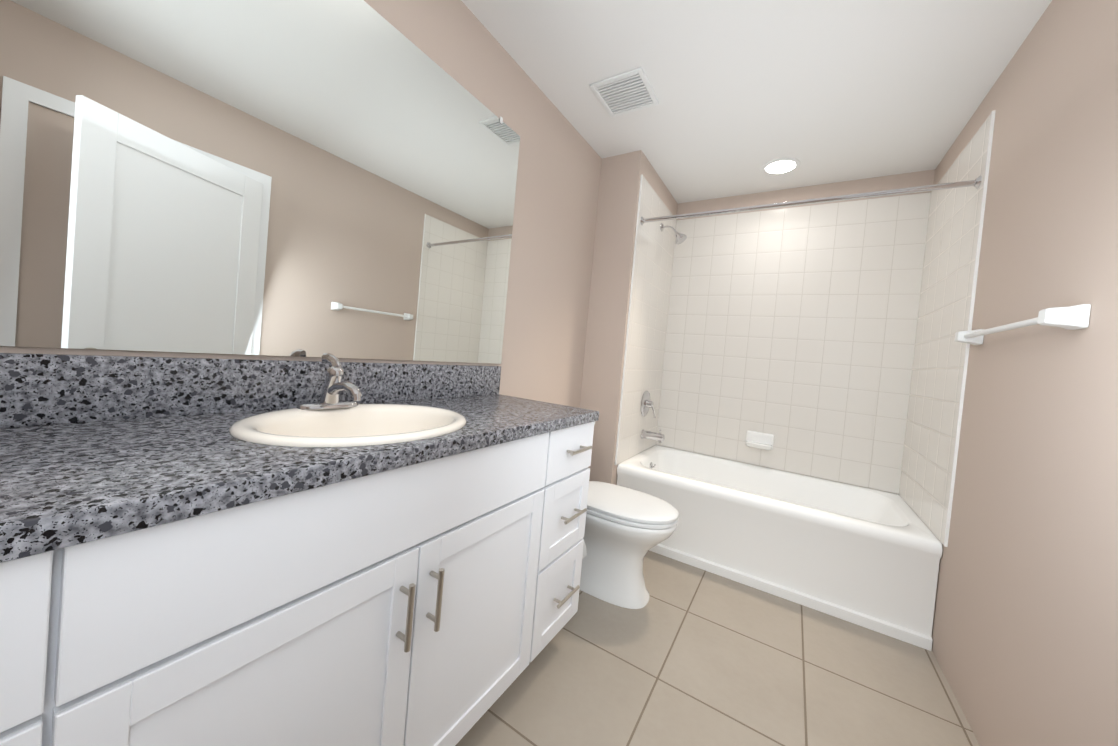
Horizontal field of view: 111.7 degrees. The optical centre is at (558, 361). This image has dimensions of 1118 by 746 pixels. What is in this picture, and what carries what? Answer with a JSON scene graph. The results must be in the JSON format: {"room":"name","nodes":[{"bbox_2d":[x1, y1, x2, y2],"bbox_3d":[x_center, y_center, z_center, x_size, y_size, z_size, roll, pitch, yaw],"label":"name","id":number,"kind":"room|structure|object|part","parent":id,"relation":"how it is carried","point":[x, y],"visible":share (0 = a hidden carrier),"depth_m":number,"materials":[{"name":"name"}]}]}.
{"room":"bathroom","nodes":[
{"label":"bathroom","id":0,"kind":"room"},
{"bbox_2d":[0,353,500,424],"bbox_3d":[-0.708,0.063,1.087,0.021,0.130,1.620,6,1,32],"label":"backsplash","id":1,"kind":"structure","parent":0,"relation":"attached to","point":[36,389],"depth_m":0.84,"materials":[{"name":"grey stone"}]},
{"bbox_2d":[0,0,601,407],"bbox_3d":[-0.289,-0.139,1.841,0.109,2.440,3.541,6,1,32],"label":"wall","id":2,"kind":"structure","parent":0,"point":[315,178],"depth_m":1.00,"materials":[{"name":"beige paint"}]},
{"bbox_2d":[580,150,677,484],"bbox_3d":[0.515,-0.090,2.800,0.269,2.440,0.863,6,1,32],"label":"wall","id":3,"kind":"structure","parent":0,"point":[613,253],"depth_m":2.42,"materials":[{"name":"beige paint"}]},
{"bbox_2d":[615,174,642,464],"bbox_3d":[0.438,-0.256,2.384,0.010,1.829,0.006,6,1,32],"label":"trim","id":4,"kind":"structure","parent":3,"relation":"attached to","point":[628,319],"depth_m":2.38,"materials":[{"name":"white ceramic"}]},
{"bbox_2d":[616,176,676,464],"bbox_3d":[0.656,-0.245,2.739,0.008,1.829,0.828,6,1,32],"label":"wall tile","id":5,"kind":"structure","parent":3,"relation":"attached to","point":[654,255],"depth_m":2.66,"materials":[{"name":"white tile"}]},
{"bbox_2d":[641,391,655,417],"bbox_3d":[0.664,0.311,2.760,0.077,0.196,0.188,6,1,32],"label":"shower valve","id":6,"kind":"object","parent":5,"relation":"attached to","point":[646,403],"visible":0.98,"depth_m":2.75,"materials":[{"name":"silver metal"}]},
{"bbox_2d":[641,429,664,442],"bbox_3d":[0.680,0.529,2.743,0.160,0.089,0.068,6,1,32],"label":"tub spout","id":7,"kind":"object","parent":5,"relation":"attached to","point":[659,437],"visible":1,"depth_m":2.72,"materials":[{"name":"silver metal"}]},
{"bbox_2d":[660,223,686,243],"bbox_3d":[0.818,-0.919,2.705,0.187,0.162,0.084,6,1,32],"label":"shower head","id":8,"kind":"object","parent":5,"relation":"attached to","point":[680,238],"visible":1,"depth_m":2.68},
{"bbox_2d":[640,175,981,224],"bbox_3d":[1.169,-0.836,2.027,1.523,0.064,0.064,6,1,32],"label":"rail","id":9,"kind":"object","parent":3,"relation":"attached to","point":[976,182],"visible":0.9,"depth_m":1.90,"materials":[{"name":"silver metal"}]},
{"bbox_2d":[455,551,979,745],"bbox_3d":[0.399,1.196,1.373,1.993,0.080,3.541,6,1,32],"label":"floor","id":10,"kind":"structure","parent":0,"point":[688,655],"depth_m":1.40,"materials":[{"name":"tile"}]},
{"bbox_2d":[0,417,598,745],"bbox_3d":[-0.527,0.634,0.956,0.564,0.896,1.618,6,1,32],"label":"bathroom vanity","id":11,"kind":"object","parent":10,"relation":"on","point":[329,549],"depth_m":0.64,"materials":[{"name":"white wood"}]},
{"bbox_2d":[0,393,598,548],"bbox_3d":[-0.495,0.169,0.952,0.541,0.037,1.620,6,1,32],"label":"countertop","id":12,"kind":"structure","parent":11,"relation":"on","point":[67,477],"depth_m":0.57,"materials":[{"name":"grey stone"}]},
{"bbox_2d":[292,353,367,408],"bbox_3d":[-0.582,0.055,1.010,0.182,0.146,0.157,6,1,32],"label":"faucet","id":13,"kind":"object","parent":12,"relation":"on","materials":[{"name":"silver metal"}]},
{"bbox_2d":[192,397,507,464],"bbox_3d":[-0.483,0.224,0.944,0.430,0.175,0.525,6,1,32],"label":"sink","id":14,"kind":"object","parent":12,"relation":"in","point":[287,433],"depth_m":0.95,"materials":[{"name":"white ceramic"}]},
{"bbox_2d":[579,421,678,608],"bbox_3d":[0.212,0.735,1.950,0.779,0.781,0.488,6,1,32],"label":"toilet","id":15,"kind":"object","parent":10,"relation":"on","point":[627,530],"visible":0.4,"depth_m":1.79,"materials":[{"name":"white ceramic"}]},
{"bbox_3d":[0.311,0.702,1.889,0.553,0.049,0.372,6,1,32],"label":"seat","id":16,"kind":"part","parent":15,"relation":"part of","materials":[{"name":"white plastic"}]},
{"bbox_2d":[617,445,942,650],"bbox_3d":[1.204,0.968,2.376,1.518,0.470,0.795,6,1,32],"label":"bathtub","id":17,"kind":"object","parent":10,"relation":"on","point":[868,558],"visible":0.92,"depth_m":1.99,"materials":[{"name":"white ceramic"}]},
{"bbox_2d":[461,0,1051,203],"bbox_3d":[0.618,-1.314,1.319,1.993,0.080,3.541,6,1,32],"label":"ceiling","id":18,"kind":"structure","parent":0,"point":[824,91],"depth_m":1.66,"materials":[{"name":"white paint"}]},
{"bbox_2d":[590,67,658,117],"bbox_3d":[0.323,-1.304,1.851,0.260,0.012,0.260,6,1,32],"label":"ceiling vent","id":19,"kind":"object","parent":18,"relation":"in","point":[625,92],"visible":1,"depth_m":1.84,"materials":[{"name":"white plastic"}]},
{"bbox_2d":[762,158,799,174],"bbox_3d":[1.393,-1.225,2.383,0.210,0.007,0.210,6,1,32],"label":"recessed light","id":20,"kind":"object","parent":18,"relation":"in","point":[780,166],"depth_m":2.38,"materials":[{"name":"white"}]},
{"bbox_2d":[659,170,934,493],"bbox_3d":[1.413,-0.012,2.809,1.793,2.440,0.100,6,1,32],"label":"wall","id":21,"kind":"structure","parent":0,"point":[907,180],"depth_m":2.58,"materials":[{"name":"beige paint"}]},
{"bbox_2d":[656,192,930,493],"bbox_3d":[1.513,-0.169,2.689,1.508,1.829,0.008,6,1,32],"label":"wall tile","id":22,"kind":"structure","parent":21,"relation":"attached to","point":[792,330],"depth_m":2.60,"materials":[{"name":"white tile"}]},
{"bbox_2d":[745,431,773,449],"bbox_3d":[1.412,0.558,2.675,0.176,0.112,0.080,6,1,32],"label":"soap dish","id":23,"kind":"object","parent":22,"relation":"attached to","point":[760,440],"visible":1,"depth_m":2.68,"materials":[{"name":"white ceramic"}]},
{"bbox_2d":[932,0,1117,745],"bbox_3d":[1.310,0.022,0.848,0.100,2.440,3.541,6,1,32],"label":"wall","id":24,"kind":"structure","parent":0,"point":[1025,637],"depth_m":1.10,"materials":[{"name":"beige paint"}]},
{"bbox_2d":[899,114,990,544],"bbox_3d":[1.939,-0.116,1.942,0.008,1.829,0.828,6,1,32],"label":"wall tile","id":25,"kind":"structure","parent":24,"relation":"attached to","point":[939,350],"depth_m":1.86,"materials":[{"name":"white tile"}]},
{"bbox_2d":[944,110,995,546],"bbox_3d":[1.719,-0.127,1.587,0.010,1.829,0.006,6,1,32],"label":"trim","id":26,"kind":"structure","parent":24,"relation":"attached to","point":[969,326],"depth_m":1.58,"materials":[{"name":"white ceramic"}]},
{"bbox_2d":[954,304,1090,344],"bbox_3d":[1.472,-0.108,1.250,0.068,0.060,0.678,6,1,32],"label":"towel rail","id":27,"kind":"object","parent":24,"relation":"attached to","point":[1075,317],"visible":1,"depth_m":0.99,"materials":[{"name":"white plastic"}]}
]}

